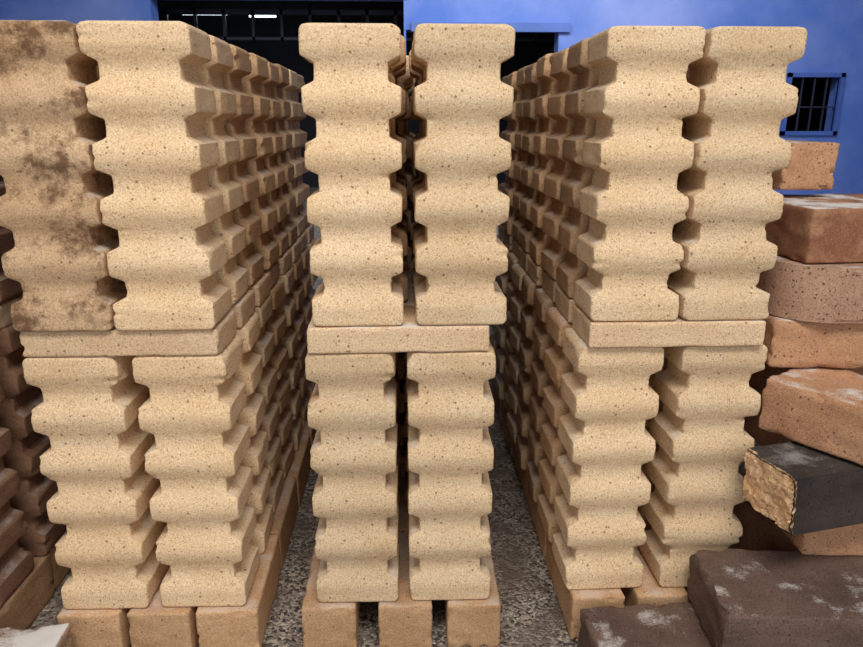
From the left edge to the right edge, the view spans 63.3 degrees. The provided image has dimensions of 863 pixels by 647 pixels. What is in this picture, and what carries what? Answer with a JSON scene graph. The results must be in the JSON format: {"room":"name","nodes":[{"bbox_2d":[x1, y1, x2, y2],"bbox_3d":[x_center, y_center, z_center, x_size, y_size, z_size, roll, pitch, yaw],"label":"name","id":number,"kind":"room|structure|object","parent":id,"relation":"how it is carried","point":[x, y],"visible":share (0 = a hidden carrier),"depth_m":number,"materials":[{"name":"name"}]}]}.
{"room":"brick storage yard","nodes":[
{"label":"brick storage yard","id":0,"kind":"room"},
{"bbox_2d":[28,187,760,646],"bbox_3d":[-0.128,-0.090,3.613,12.000,0.100,13.000,-1,16,-2],"label":"ground","id":1,"kind":"structure","parent":0,"point":[531,615],"depth_m":1.36,"materials":[{"name":"grey gravel"}]},
{"bbox_2d":[0,175,70,629],"bbox_3d":[-0.869,-0.026,1.419,0.302,0.989,1.392,-1,16,-2],"label":"brick stack","id":2,"kind":"object","parent":1,"relation":"on","point":[30,573],"visible":0.12,"depth_m":1.22,"materials":[{"name":"brown brick"}]},
{"bbox_2d":[0,623,72,646],"bbox_3d":[-0.628,0.551,1.035,0.124,0.092,0.204,-2,16,-6],"label":"brick","id":3,"kind":"object","parent":1,"relation":"on","point":[52,635],"visible":1,"depth_m":1.09,"materials":[{"name":"white brick"}]},
{"bbox_2d":[0,20,317,646],"bbox_3d":[-0.474,-0.075,1.589,0.337,0.990,1.160,-1,16,-2],"label":"brick stack","id":4,"kind":"object","parent":1,"relation":"on","point":[152,172],"visible":0.99,"depth_m":1.07,"materials":[{"name":"beige brick"}]},
{"bbox_2d":[298,23,514,646],"bbox_3d":[-0.059,-0.080,1.605,0.368,0.990,1.160,-1,16,-2],"label":"brick stack","id":5,"kind":"object","parent":1,"relation":"on","point":[408,255],"visible":1,"depth_m":1.05,"materials":[{"name":"beige brick"}]},
{"bbox_2d":[578,602,712,646],"bbox_3d":[0.354,0.533,1.101,0.204,0.089,0.175,-2,16,-6],"label":"brick","id":6,"kind":"object","parent":1,"relation":"on","point":[671,624],"visible":0.88,"depth_m":1.12,"materials":[{"name":"brown brick"}]},
{"bbox_2d":[489,26,807,639],"bbox_3d":[0.363,-0.088,1.631,0.325,0.991,1.159,-1,16,-2],"label":"brick stack","id":7,"kind":"object","parent":1,"relation":"on","point":[628,348],"visible":0.96,"depth_m":1.12,"materials":[{"name":"beige brick"}]},
{"bbox_2d":[732,140,862,555],"bbox_3d":[0.734,0.112,1.228,0.400,0.829,0.585,4,16,13],"label":"brick stack","id":8,"kind":"object","parent":1,"relation":"on","point":[803,485],"visible":0.74,"depth_m":1.12,"materials":[{"name":"brown brick"}]},
{"bbox_3d":[0.656,0.528,1.113,0.305,0.092,0.124,-1,16,-2],"label":"brick","id":9,"kind":"object","parent":1,"relation":"on","visible":0},
{"bbox_2d":[687,549,862,646],"bbox_3d":[0.578,0.440,1.091,0.305,0.091,0.174,1,16,3],"label":"brick","id":10,"kind":"object","parent":9,"relation":"on","point":[739,597],"visible":1,"depth_m":1.05,"materials":[{"name":"brown brick"}]},
{"bbox_2d":[0,0,862,194],"bbox_3d":[-0.260,-2.668,6.616,12.000,3.200,0.200,-1,16,-2],"label":"wall","id":11,"kind":"structure","parent":0,"point":[834,43],"depth_m":6.56,"materials":[{"name":"blue paint"}]},
{"bbox_2d":[411,22,570,32],"bbox_3d":[0.554,-2.748,6.494,1.480,0.080,0.050,-1,16,-2],"label":"trim","id":12,"kind":"structure","parent":11,"relation":"attached to","point":[518,26],"depth_m":6.48,"materials":[{"name":"blue paint"}]},
{"bbox_2d":[779,73,845,134],"bbox_3d":[3.700,-2.135,6.826,0.560,0.580,0.080,-1,16,-2],"label":"frame","id":13,"kind":"object","parent":11,"relation":"attached to","point":[790,76],"visible":0.8,"depth_m":6.81,"materials":[{"name":"metal"}]},
{"bbox_2d":[795,77,839,130],"bbox_3d":[3.700,-2.135,6.826,0.560,0.580,0.020,-1,16,-2],"label":"bars","id":14,"kind":"object","parent":11,"relation":"attached to","point":[802,82],"visible":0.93,"depth_m":6.82,"materials":[{"name":"metal"}]},
{"bbox_2d":[157,0,831,186],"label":"window","id":15,"kind":"structure","parent":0,"point":[286,54],"depth_m":9.17,"materials":[{"name":"black glass"}]},
{"bbox_2d":[158,9,553,41],"bbox_3d":[1.205,-3.180,7.493,8.800,0.300,0.060,-1,16,-2],"label":"roof truss","id":16,"kind":"object","parent":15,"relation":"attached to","point":[165,12],"visible":0.23,"depth_m":7.35,"materials":[{"name":"metal"}]},
{"bbox_2d":[249,15,275,16],"bbox_3d":[-2.304,-3.538,8.000,1.061,0.050,0.252,-7,18,-24],"label":"lamp","id":17,"kind":"object","parent":16,"relation":"hanging from","point":[249,15],"visible":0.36,"depth_m":8.16,"materials":[{"name":"white"}]}
]}

